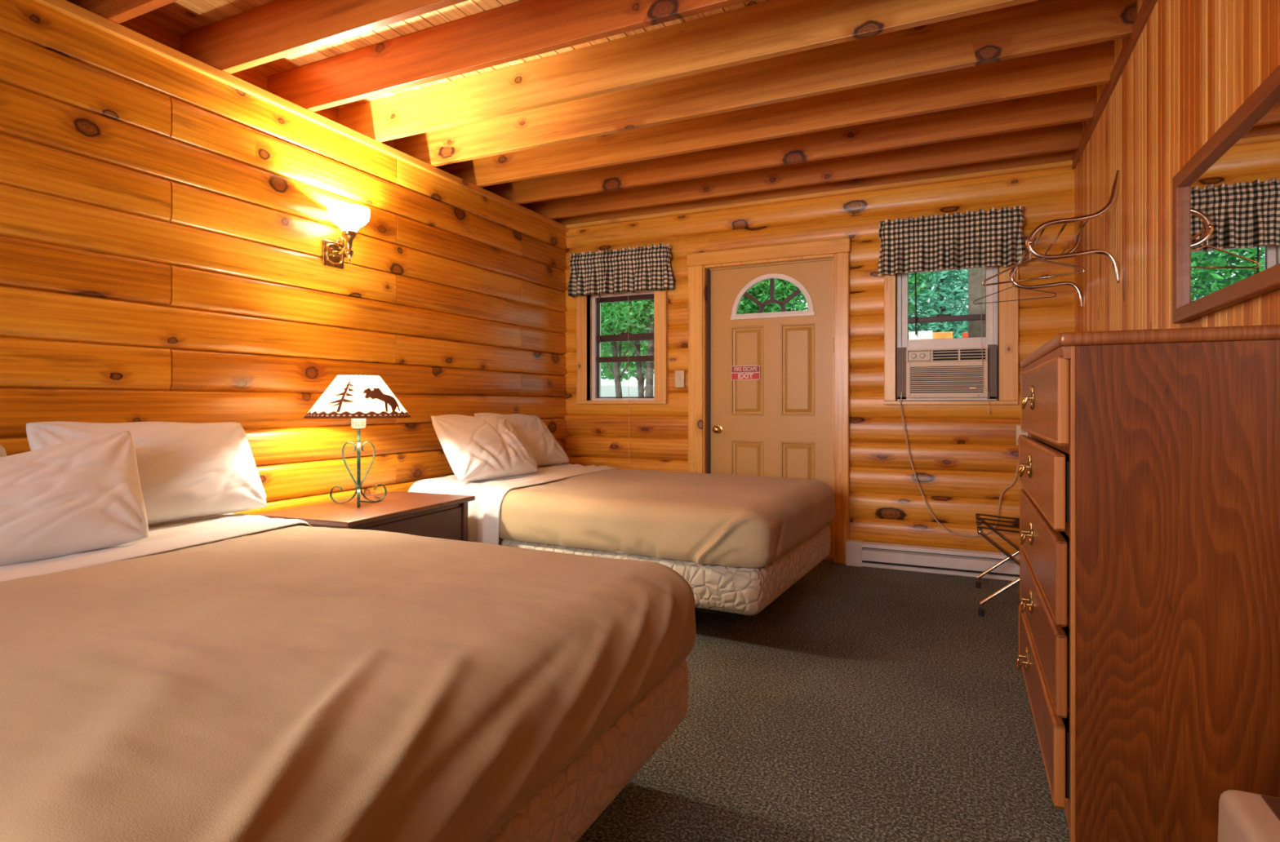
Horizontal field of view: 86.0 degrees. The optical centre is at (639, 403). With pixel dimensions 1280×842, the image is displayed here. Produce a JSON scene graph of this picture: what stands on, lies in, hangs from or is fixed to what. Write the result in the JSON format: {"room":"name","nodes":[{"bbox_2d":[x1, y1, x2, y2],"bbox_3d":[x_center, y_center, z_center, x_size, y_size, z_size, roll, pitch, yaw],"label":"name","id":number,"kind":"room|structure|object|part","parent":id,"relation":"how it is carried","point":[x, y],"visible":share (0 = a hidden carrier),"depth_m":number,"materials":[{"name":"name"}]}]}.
{"room":"hotel room","nodes":[
{"label":"hotel room","id":0,"kind":"room"},
{"bbox_2d":[0,0,568,515],"bbox_3d":[-1.925,-0.150,2.663,0.024,2.460,6.400,0,0,25],"label":"wall","id":1,"kind":"structure","parent":0,"point":[164,223],"depth_m":2.99,"materials":[{"name":"brown wood"}]},
{"bbox_2d":[33,0,568,231],"bbox_3d":[-2.040,-1.394,2.677,0.290,0.040,6.330,0,0,25],"label":"trim","id":2,"kind":"structure","parent":1,"relation":"attached to","point":[64,6],"depth_m":3.06,"materials":[{"name":"brown wood"}]},
{"bbox_2d":[322,203,370,269],"bbox_3d":[-1.449,-0.826,3.406,0.213,0.282,0.196,0,0,25],"label":"wall sconce","id":3,"kind":"object","parent":1,"relation":"attached to","point":[349,218],"visible":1,"depth_m":3.38,"materials":[{"name":"white glass"}]},
{"bbox_3d":[-1.540,-0.750,3.448,0.014,0.130,0.124,0,0,25],"label":"plate","id":4,"kind":"part","parent":3,"relation":"part of","materials":[{"name":"gold metal"}]},
{"bbox_3d":[-1.485,-0.783,3.423,0.114,0.075,0.018,0,0,25],"label":"arm","id":5,"kind":"part","parent":3,"relation":"part of","materials":[{"name":"gold metal"}]},
{"bbox_3d":[-1.442,-0.906,3.402,0.196,0.122,0.196,0,0,25],"label":"lamp shade","id":6,"kind":"part","parent":3,"relation":"part of","materials":[{"name":"white glass"}]},
{"bbox_2d":[140,0,769,109],"bbox_3d":[-0.385,-1.685,1.961,4.375,0.110,6.830,0,0,25],"label":"ceiling","id":7,"kind":"structure","parent":0,"point":[179,16],"depth_m":2.95,"materials":[{"name":"brown wood"}]},
{"bbox_2d":[66,0,177,23],"bbox_3d":[-0.513,-1.522,1.871,3.730,0.216,0.038,0,0,25],"label":"joist","id":8,"kind":"object","parent":7,"relation":"attached to","point":[118,11],"visible":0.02,"depth_m":2.50,"materials":[{"name":"red wood"}]},
{"bbox_2d":[119,15,483,188],"bbox_3d":[-2.162,-1.440,2.789,0.035,0.400,6.430,0,0,25],"label":"trim","id":9,"kind":"structure","parent":7,"relation":"attached to","point":[142,25],"depth_m":3.01,"materials":[{"name":"brown wood"}]},
{"bbox_2d":[180,0,467,74],"bbox_3d":[-0.331,-1.522,2.260,3.730,0.216,0.038,0,0,25],"label":"joist","id":10,"kind":"object","parent":7,"relation":"attached to","point":[276,29],"visible":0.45,"depth_m":2.75,"materials":[{"name":"red wood"}]},
{"bbox_2d":[267,0,751,111],"bbox_3d":[-0.154,-1.522,2.641,3.730,0.216,0.038,0,0,25],"label":"joist","id":11,"kind":"object","parent":7,"relation":"attached to","point":[522,28],"visible":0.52,"depth_m":2.88,"materials":[{"name":"red wood"}]},
{"bbox_2d":[337,0,1037,142],"bbox_3d":[0.026,-1.522,3.026,3.730,0.216,0.038,0,0,25],"label":"joist","id":12,"kind":"object","parent":7,"relation":"attached to","point":[771,28],"visible":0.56,"depth_m":2.99,"materials":[{"name":"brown wood"}]},
{"bbox_2d":[395,0,1137,166],"bbox_3d":[0.205,-1.522,3.412,3.730,0.216,0.038,0,0,25],"label":"joist","id":13,"kind":"object","parent":7,"relation":"attached to","point":[1039,26],"visible":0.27,"depth_m":3.14,"materials":[{"name":"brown wood"}]},
{"bbox_2d":[442,40,1114,186],"bbox_3d":[0.385,-1.522,3.797,3.730,0.216,0.038,0,0,25],"label":"joist","id":14,"kind":"object","parent":7,"relation":"attached to","point":[1091,64],"visible":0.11,"depth_m":3.53,"materials":[{"name":"brown wood"}]},
{"bbox_2d":[483,85,1096,204],"bbox_3d":[0.566,-1.522,4.187,3.730,0.216,0.038,0,0,25],"label":"joist","id":15,"kind":"object","parent":7,"relation":"attached to","point":[1074,105],"visible":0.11,"depth_m":3.94,"materials":[{"name":"brown wood"}]},
{"bbox_2d":[518,121,1082,219],"bbox_3d":[0.750,-1.522,4.581,3.730,0.216,0.038,0,0,25],"label":"joist","id":16,"kind":"object","parent":7,"relation":"attached to","point":[1063,137],"visible":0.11,"depth_m":4.35,"materials":[{"name":"brown wood"}]},
{"bbox_2d":[564,167,1074,553],"bbox_3d":[0.983,-0.165,4.778,3.595,2.490,0.030,0,0,25],"label":"wall","id":17,"kind":"structure","parent":0,"point":[963,457],"depth_m":4.50,"materials":[{"name":"brown wood"}]},
{"bbox_2d":[576,289,669,464],"bbox_3d":[-0.117,-0.250,5.330,0.767,1.420,0.216,0,0,25],"label":"window","id":18,"kind":"structure","parent":17,"relation":"in","point":[588,337],"depth_m":5.38,"materials":[{"name":"brown wood"}]},
{"bbox_2d":[568,243,674,297],"bbox_3d":[-0.162,-1.002,5.195,0.862,0.338,0.122,0,0,25],"label":"valance","id":19,"kind":"object","parent":18,"relation":"attached to","point":[637,268],"visible":1,"depth_m":5.16,"materials":[{"name":"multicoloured fabric"}]},
{"bbox_3d":[-0.102,-0.446,5.371,0.574,0.845,0.100,0,0,25],"label":"vinyl frame","id":20,"kind":"part","parent":18,"relation":"part of","materials":[{"name":"white plastic"}]},
{"bbox_3d":[-0.102,-0.452,5.355,0.524,0.818,0.038,0,0,25],"label":"sash rail","id":21,"kind":"part","parent":18,"relation":"part of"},
{"bbox_3d":[-0.086,-0.200,5.204,0.004,1.320,0.013,0,0,42],"label":"blind cord","id":22,"kind":"part","parent":18,"relation":"part of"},
{"bbox_2d":[675,370,684,387],"bbox_3d":[0.291,-0.182,5.057,0.072,0.125,0.020,0,0,25],"label":"light switch","id":23,"kind":"object","parent":17,"relation":"attached to","point":[679,375],"visible":1,"depth_m":5.06,"materials":[{"name":"beige plastic"}]},
{"bbox_2d":[686,238,851,564],"bbox_3d":[0.904,-0.017,4.857,1.148,2.153,0.212,0,0,25],"label":"door","id":24,"kind":"structure","parent":17,"relation":"in","point":[793,422],"depth_m":4.83,"materials":[{"name":"beige paint"}]},
{"bbox_3d":[0.558,0.187,4.980,0.066,0.066,0.070,0,0,25],"label":"knob","id":25,"kind":"part","parent":24,"relation":"part of","materials":[{"name":"gold metal"}]},
{"bbox_2d":[731,365,759,380],"bbox_3d":[0.756,-0.221,4.921,0.212,0.102,0.004,0,0,25],"label":"exit sign","id":26,"kind":"object","parent":24,"relation":"attached to","point":[740,372],"visible":1,"depth_m":4.92,"materials":[{"name":"red plastic"}]},
{"bbox_2d":[552,149,1075,225],"bbox_3d":[0.873,-1.531,4.838,3.825,0.218,0.072,0,0,25],"label":"ceiling beam","id":27,"kind":"structure","parent":17,"relation":"attached to","point":[1063,156],"depth_m":4.60,"materials":[{"name":"brown wood"}]},
{"bbox_2d":[565,160,1072,229],"bbox_3d":[0.990,-1.409,4.793,3.475,0.027,0.135,0,0,25],"label":"trim","id":28,"kind":"structure","parent":17,"relation":"attached to","point":[1067,163],"depth_m":4.58,"materials":[{"name":"brown wood"}]},
{"bbox_2d":[884,263,1018,413],"bbox_3d":[1.949,-0.465,4.332,0.763,1.050,0.279,0,0,25],"label":"window","id":29,"kind":"structure","parent":17,"relation":"in","point":[1002,318],"depth_m":4.28,"materials":[{"name":"brown wood"}]},
{"bbox_2d":[897,343,996,400],"bbox_3d":[1.965,-0.193,4.410,0.568,0.342,0.416,0,0,25],"label":"air conditioner","id":30,"kind":"object","parent":29,"relation":"attached to","point":[944,372],"visible":1,"depth_m":4.25,"materials":[{"name":"beige plastic"}]},
{"bbox_3d":[1.716,-0.300,4.305,0.034,0.034,0.016,0,0,25],"label":"knob","id":31,"kind":"part","parent":30,"relation":"part of","materials":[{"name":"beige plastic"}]},
{"bbox_3d":[1.756,-0.299,4.312,0.128,0.058,0.030,0,0,25],"label":"control panel","id":32,"kind":"part","parent":30,"relation":"part of","materials":[{"name":"white plastic"}]},
{"bbox_3d":[1.761,-0.300,4.284,0.034,0.034,0.016,0,0,25],"label":"knob","id":33,"kind":"part","parent":30,"relation":"part of","materials":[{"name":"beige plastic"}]},
{"bbox_2d":[910,366,983,391],"bbox_3d":[1.892,-0.150,4.245,0.412,0.153,0.017,0,0,25],"label":"grille","id":34,"kind":"object","parent":30,"relation":"attached to","point":[922,379],"depth_m":4.24,"materials":[{"name":"beige plastic"}]},
{"bbox_2d":[899,391,1018,537],"bbox_3d":[2.009,0.371,4.237,0.758,0.892,0.052,0,0,25],"label":"power cord","id":35,"kind":"object","parent":30,"relation":"hanging from","point":[1017,468],"visible":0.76,"depth_m":4.30,"materials":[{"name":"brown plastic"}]},
{"bbox_3d":[1.949,-0.617,4.373,0.529,0.546,0.055,0,0,25],"label":"sash","id":36,"kind":"part","parent":29,"relation":"part of","materials":[{"name":"white plastic"}]},
{"bbox_3d":[1.956,-0.652,4.388,0.457,0.475,0.032,0,0,25],"label":"sash rail","id":37,"kind":"part","parent":29,"relation":"part of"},
{"bbox_3d":[1.960,-0.458,4.396,0.585,0.880,0.125,0,0,25],"label":"vinyl frame","id":38,"kind":"part","parent":29,"relation":"part of","materials":[{"name":"white plastic"}]},
{"bbox_2d":[877,205,1026,276],"bbox_3d":[1.902,-0.996,4.233,0.838,0.352,0.122,0,0,25],"label":"valance","id":39,"kind":"object","parent":29,"relation":"attached to","point":[980,238],"visible":1,"depth_m":4.20,"materials":[{"name":"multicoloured fabric"}]},
{"bbox_3d":[2.087,-0.400,4.149,0.048,0.920,0.064,0,0,25],"label":"blind cord","id":40,"kind":"part","parent":29,"relation":"part of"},
{"bbox_2d":[1016,425,1027,445],"bbox_3d":[2.303,0.191,4.124,0.076,0.122,0.012,0,0,25],"label":"wall outlet","id":41,"kind":"object","parent":17,"relation":"attached to","point":[1019,432],"visible":0.41,"depth_m":4.13,"materials":[{"name":"beige plastic"}]},
{"bbox_2d":[577,561,1069,841],"bbox_3d":[-0.348,1.100,1.922,3.675,0.080,6.590,0,0,25],"label":"floor","id":42,"kind":"structure","parent":0,"point":[860,704],"depth_m":2.21,"materials":[{"name":"carpet"}]},
{"bbox_2d":[256,491,475,541],"bbox_3d":[-1.212,0.760,3.141,0.510,0.600,0.830,0,0,22],"label":"nightstand","id":43,"kind":"object","parent":42,"relation":"on","point":[440,516],"visible":0.24,"depth_m":3.08,"materials":[{"name":"brown wood"}]},
{"bbox_3d":[-1.147,0.772,2.724,0.038,0.576,0.035,0,0,22],"label":"corner post","id":44,"kind":"part","parent":43,"relation":"part of","materials":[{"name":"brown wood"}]},
{"bbox_2d":[303,373,410,506],"bbox_3d":[-1.290,0.163,3.150,0.457,0.592,0.457,0,0,25],"label":"table lamp","id":45,"kind":"object","parent":43,"relation":"on","point":[357,398],"visible":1,"depth_m":3.04,"materials":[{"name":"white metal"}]},
{"bbox_3d":[-1.290,-0.034,3.150,0.452,0.190,0.452,0,0,25],"label":"lamp shade","id":46,"kind":"part","parent":45,"relation":"part of","materials":[{"name":"white paper"}]},
{"bbox_2d":[351,418,365,428],"bbox_3d":[-1.290,0.072,3.149,0.064,0.085,0.064,0,0,25],"label":"socket","id":47,"kind":"object","parent":45,"relation":"attached to","point":[356,423],"depth_m":3.12,"materials":[{"name":"white plastic"}]},
{"bbox_3d":[-1.290,0.265,3.150,0.016,0.300,0.016,0,0,25],"label":"stem","id":48,"kind":"part","parent":45,"relation":"part of","materials":[{"name":"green metal"}]},
{"bbox_3d":[-1.259,0.452,3.259,0.077,0.015,0.219,0,0,-3],"label":"cord","id":49,"kind":"part","parent":45,"relation":"part of","materials":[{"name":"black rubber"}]},
{"bbox_3d":[-1.011,0.615,3.060,0.022,0.220,0.680,0,0,22],"label":"drawer","id":50,"kind":"part","parent":43,"relation":"part of","materials":[{"name":"brown wood"}]},
{"bbox_3d":[-0.876,0.772,3.396,0.038,0.576,0.035,0,0,22],"label":"corner post","id":51,"kind":"part","parent":43,"relation":"part of","materials":[{"name":"brown wood"}]},
{"bbox_2d":[246,530,688,841],"bbox_3d":[-1.116,0.766,1.706,2.095,0.588,1.520,0,0,25],"label":"box spring","id":52,"kind":"object","parent":42,"relation":"on","point":[566,808],"visible":0.07,"depth_m":1.45,"materials":[{"name":"white fabric"}]},
{"bbox_2d":[0,513,312,582],"bbox_3d":[-1.700,0.533,1.979,0.624,0.214,1.627,0,0,25],"label":"sheet","id":53,"kind":"object","parent":52,"relation":"on","point":[163,537],"visible":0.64,"depth_m":2.19,"materials":[{"name":"white fabric"}]},
{"bbox_2d":[0,445,7,457],"bbox_3d":[-2.098,0.265,1.831,0.182,0.311,0.688,0,0,25],"label":"pillow","id":54,"kind":"object","parent":53,"relation":"on","point":[2,452],"visible":0.09,"depth_m":2.15,"materials":[{"name":"white fabric"}]},
{"bbox_2d":[0,431,148,566],"bbox_3d":[-1.757,0.265,1.916,0.256,0.350,0.721,0,0,25],"label":"pillow","id":55,"kind":"object","parent":53,"relation":"on","point":[83,495],"visible":1,"depth_m":1.99,"materials":[{"name":"white fabric"}]},
{"bbox_2d":[26,421,266,524],"bbox_3d":[-1.742,0.242,2.499,0.255,0.365,0.714,0,0,29],"label":"pillow","id":56,"kind":"object","parent":53,"relation":"on","point":[186,471],"visible":0.7,"depth_m":2.51,"materials":[{"name":"white fabric"}]},
{"bbox_2d":[0,525,696,841],"bbox_3d":[-0.847,0.561,1.582,1.600,0.260,1.600,0,0,25],"label":"blanket","id":57,"kind":"object","parent":52,"relation":"on","point":[295,683],"visible":1,"depth_m":1.16,"materials":[{"name":"beige fabric"}]},
{"bbox_2d":[498,525,830,623],"bbox_3d":[-0.088,0.766,3.959,2.060,0.588,1.340,0,0,28],"label":"box spring","id":58,"kind":"object","parent":42,"relation":"on","point":[717,589],"visible":0.25,"depth_m":3.04,"materials":[{"name":"white fabric"}]},
{"bbox_2d":[408,463,617,545],"bbox_3d":[-0.673,0.589,4.276,0.686,0.343,1.501,0,0,28],"label":"sheet","id":59,"kind":"object","parent":58,"relation":"on","point":[483,513],"visible":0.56,"depth_m":3.68,"materials":[{"name":"white fabric"}]},
{"bbox_2d":[431,414,537,482],"bbox_3d":[-0.896,0.245,3.999,0.310,0.368,0.663,0,0,30],"label":"pillow","id":60,"kind":"object","parent":59,"relation":"on","point":[482,448],"visible":1,"depth_m":3.87,"materials":[{"name":"white fabric"}]},
{"bbox_2d":[474,413,568,466],"bbox_3d":[-0.781,0.239,4.603,0.242,0.363,0.752,0,0,33],"label":"pillow","id":61,"kind":"object","parent":59,"relation":"on","point":[545,450],"visible":0.51,"depth_m":4.63,"materials":[{"name":"white fabric"}]},
{"bbox_2d":[498,469,835,568],"bbox_3d":[0.167,0.566,3.797,1.528,0.255,1.448,0,0,28],"label":"blanket","id":62,"kind":"object","parent":58,"relation":"on","point":[726,520],"visible":0.99,"depth_m":3.26,"materials":[{"name":"beige fabric"}]},
{"bbox_3d":[0.271,0.999,3.331,0.044,0.122,0.043,0,0,28],"label":"leg","id":63,"kind":"part","parent":58,"relation":"part of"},
{"bbox_3d":[-0.123,0.925,3.983,1.915,0.030,1.170,0,0,28],"label":"frame","id":64,"kind":"part","parent":58,"relation":"part of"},
{"bbox_2d":[845,539,1019,581],"bbox_3d":[1.943,0.980,4.253,1.281,0.161,0.066,0,0,25],"label":"baseboard heater","id":65,"kind":"object","parent":42,"relation":"on","point":[960,562],"visible":0.84,"depth_m":4.29,"materials":[{"name":"white metal"}]},
{"bbox_2d":[975,514,1019,617],"bbox_3d":[2.019,0.844,3.599,0.460,0.432,0.595,0,0,25],"label":"luggage rack","id":66,"kind":"object","parent":42,"relation":"on","point":[980,521],"visible":0.43,"depth_m":3.56,"materials":[{"name":"silver metal"}]},
{"bbox_3d":[2.017,0.841,3.600,0.454,0.416,0.541,0,0,25],"label":"leg frame","id":67,"kind":"part","parent":66,"relation":"part of","materials":[{"name":"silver metal"}]},
{"bbox_3d":[2.022,0.841,3.598,0.454,0.416,0.589,0,0,25],"label":"leg frame","id":68,"kind":"part","parent":66,"relation":"part of","materials":[{"name":"silver metal"}]},
{"bbox_2d":[1016,324,1279,841],"bbox_3d":[1.350,0.449,1.986,0.438,1.222,1.112,0,0,25],"label":"dresser","id":69,"kind":"object","parent":42,"relation":"on","point":[1148,658],"visible":1,"depth_m":1.50,"materials":[{"name":"brown wood"}]},
{"bbox_3d":[1.238,0.843,2.225,0.031,0.039,0.077,0,0,25],"label":"bail handle","id":70,"kind":"part","parent":69,"relation":"part of","materials":[{"name":"gold metal"}]},
{"bbox_3d":[1.200,0.210,2.144,0.031,0.039,0.077,0,0,25],"label":"bail handle","id":71,"kind":"part","parent":69,"relation":"part of","materials":[{"name":"gold metal"}]},
{"bbox_3d":[1.203,0.633,2.142,0.031,0.039,0.077,0,0,25],"label":"bail handle","id":72,"kind":"part","parent":69,"relation":"part of","materials":[{"name":"gold metal"}]},
{"bbox_3d":[1.203,0.420,2.142,0.031,0.039,0.077,0,0,25],"label":"bail handle","id":73,"kind":"part","parent":69,"relation":"part of","materials":[{"name":"gold metal"}]},
{"bbox_3d":[1.249,0.827,2.220,0.007,0.078,0.098,0,0,25],"label":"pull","id":74,"kind":"part","parent":69,"relation":"part of","materials":[{"name":"gold metal"}]},
{"bbox_3d":[1.206,-0.002,2.141,0.031,0.039,0.077,0,0,25],"label":"bail handle","id":75,"kind":"part","parent":69,"relation":"part of","materials":[{"name":"gold metal"}]},
{"bbox_3d":[1.211,0.193,2.139,0.007,0.078,0.098,0,0,25],"label":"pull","id":76,"kind":"part","parent":69,"relation":"part of","materials":[{"name":"gold metal"}]},
{"bbox_3d":[1.214,0.617,2.137,0.007,0.078,0.098,0,0,25],"label":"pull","id":77,"kind":"part","parent":69,"relation":"part of","materials":[{"name":"gold metal"}]},
{"bbox_3d":[1.214,0.403,2.137,0.007,0.078,0.098,0,0,25],"label":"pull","id":78,"kind":"part","parent":69,"relation":"part of","materials":[{"name":"gold metal"}]},
{"bbox_3d":[1.217,-0.019,2.136,0.007,0.078,0.098,0,0,25],"label":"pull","id":79,"kind":"part","parent":69,"relation":"part of","materials":[{"name":"gold metal"}]},
{"bbox_3d":[1.191,0.839,2.060,0.021,0.185,1.052,0,0,25],"label":"drawer","id":80,"kind":"part","parent":69,"relation":"part of","materials":[{"name":"brown wood"}]},
{"bbox_3d":[1.191,0.205,2.060,0.021,0.172,1.052,0,0,25],"label":"drawer","id":81,"kind":"part","parent":69,"relation":"part of","materials":[{"name":"brown wood"}]},
{"bbox_3d":[1.194,0.628,2.058,0.021,0.185,1.052,0,0,25],"label":"drawer","id":82,"kind":"part","parent":69,"relation":"part of","materials":[{"name":"brown wood"}]},
{"bbox_3d":[1.194,0.415,2.058,0.021,0.192,1.052,0,0,25],"label":"drawer","id":83,"kind":"part","parent":69,"relation":"part of","materials":[{"name":"brown wood"}]},
{"bbox_3d":[1.197,-0.007,2.057,0.021,0.202,1.052,0,0,25],"label":"drawer","id":84,"kind":"part","parent":69,"relation":"part of","materials":[{"name":"brown wood"}]},
{"bbox_3d":[1.203,-0.117,2.054,0.026,0.028,1.080,0,0,25],"label":"cornice","id":85,"kind":"part","parent":69,"relation":"part of","materials":[{"name":"brown wood"}]},
{"bbox_3d":[1.223,0.449,2.045,0.014,1.162,1.040,0,0,25],"label":"rail","id":86,"kind":"part","parent":69,"relation":"part of","materials":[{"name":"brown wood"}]},
{"bbox_2d":[1217,790,1279,841],"bbox_3d":[0.924,0.827,0.855,0.244,0.466,0.410,0,0,25],"label":"dehumidifier","id":87,"kind":"object","parent":42,"relation":"on","point":[1243,816],"visible":1,"depth_m":1.01,"materials":[{"name":"white plastic"}]},
{"bbox_3d":[0.949,0.598,0.842,0.180,0.005,0.368,0,0,25],"label":"control panel","id":88,"kind":"part","parent":87,"relation":"part of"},
{"bbox_2d":[1074,0,1279,332],"bbox_3d":[1.219,-0.290,1.168,0.002,2.740,6.347,0,0,25],"label":"wall","id":89,"kind":"structure","parent":0,"point":[1193,64],"depth_m":2.35,"materials":[{"name":"brown wood"}]},
{"bbox_2d":[1009,169,1119,308],"bbox_3d":[2.062,-0.755,3.400,0.356,0.491,0.978,0,0,25],"label":"coat rack","id":90,"kind":"object","parent":89,"relation":"attached to","point":[1070,254],"visible":0.91,"depth_m":3.01,"materials":[{"name":"silver metal"}]},
{"bbox_2d":[973,269,1056,304],"bbox_3d":[2.106,-0.668,3.873,0.423,0.176,0.005,0,0,42],"label":"clothes hanger","id":91,"kind":"object","parent":90,"relation":"hanging from","point":[1014,269],"visible":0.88,"depth_m":3.87,"materials":[{"name":"metal"}]},
{"bbox_3d":[1.921,-0.720,3.468,0.011,0.027,0.950,0,0,24],"label":"hanger rod","id":92,"kind":"part","parent":90,"relation":"part of","materials":[{"name":"silver metal"}]},
{"bbox_2d":[982,239,1084,285],"bbox_3d":[1.735,-0.646,3.046,0.017,0.195,0.427,0,0,-39],"label":"clothes hanger","id":93,"kind":"object","parent":90,"relation":"hanging from","point":[1030,254],"visible":0.99,"depth_m":3.04,"materials":[{"name":"metal"}]},
{"bbox_3d":[1.978,-0.797,3.441,0.011,0.026,0.950,0,0,24],"label":"cross rod","id":94,"kind":"part","parent":90,"relation":"part of","materials":[{"name":"silver metal"}]},
{"bbox_3d":[2.053,-0.802,3.407,0.011,0.026,0.950,0,0,25],"label":"cross rod","id":95,"kind":"part","parent":90,"relation":"part of","materials":[{"name":"silver metal"}]},
{"bbox_3d":[2.126,-0.808,3.372,0.011,0.026,0.950,0,0,25],"label":"cross rod","id":96,"kind":"part","parent":90,"relation":"part of","materials":[{"name":"silver metal"}]},
{"bbox_2d":[1071,0,1157,168],"bbox_3d":[1.209,-1.407,1.158,0.026,0.065,6.320,0,0,25],"label":"trim","id":97,"kind":"structure","parent":89,"relation":"attached to","point":[1147,7],"depth_m":2.88,"materials":[{"name":"brown wood"}]},
{"bbox_2d":[1172,64,1279,324],"bbox_3d":[1.424,-0.460,1.652,0.030,0.440,0.897,0,0,25],"label":"wall mirror","id":98,"kind":"object","parent":89,"relation":"attached to","point":[1226,197],"visible":1,"depth_m":1.66,"materials":[{"name":"brown wood"}]},
{"label":"outside","id":99,"kind":"structure","parent":0,"visible":0},
{"bbox_2d":[600,385,653,397],"bbox_3d":[3.630,0.435,14.890,26.000,2.030,20.000,0,0,25],"label":"ground","id":100,"kind":"structure","parent":99,"point":[606,391],"depth_m":19.91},
{"bbox_2d":[600,288,765,396],"bbox_3d":[0.254,-1.173,9.764,3.834,5.173,2.650,0,0,11],"label":"leafy tree","id":101,"kind":"object","parent":100,"relation":"on","point":[641,320],"visible":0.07,"depth_m":9.46,"materials":[{"name":"green plant"}]},
{"bbox_2d":[600,290,801,391],"bbox_3d":[0.844,-1.299,13.618,4.724,4.020,2.598,0,0,11],"label":"leafy bush","id":102,"kind":"object","parent":100,"relation":"on","point":[632,368],"visible":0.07,"depth_m":13.10,"materials":[{"name":"green plant"}]},
{"bbox_2d":[737,271,930,314],"bbox_3d":[2.105,-1.482,9.454,3.649,5.790,2.523,0,0,29],"label":"leafy tree","id":103,"kind":"object","parent":100,"relation":"on","point":[784,288],"visible":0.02,"depth_m":8.85,"materials":[{"name":"green plant"}]},
{"bbox_2d":[920,331,952,339],"bbox_3d":[2.753,0.375,6.368,0.270,2.070,0.070,0,0,25],"label":"board","id":104,"kind":"object","parent":100,"relation":"on","point":[932,335],"visible":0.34,"depth_m":6.34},
{"bbox_2d":[908,269,968,339],"bbox_3d":[4.210,-1.162,9.205,3.803,5.146,3.059,0,0,25],"label":"leafy tree","id":105,"kind":"object","parent":100,"relation":"on","point":[954,291],"visible":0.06,"depth_m":8.59,"materials":[{"name":"green plant"}]},
{"bbox_2d":[962,332,968,337],"bbox_3d":[2.948,0.395,5.946,0.280,2.030,0.070,0,0,25],"label":"board","id":106,"kind":"object","parent":100,"relation":"on","point":[965,335],"visible":0.13,"depth_m":5.96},
{"bbox_2d":[968,267,985,337],"bbox_3d":[2.670,-0.265,5.403,0.155,3.350,0.150,0,0,25],"label":"porch post","id":107,"kind":"object","parent":100,"relation":"on","point":[976,291],"visible":0.02,"depth_m":5.34,"materials":[{"name":"grey wood"}]}
]}

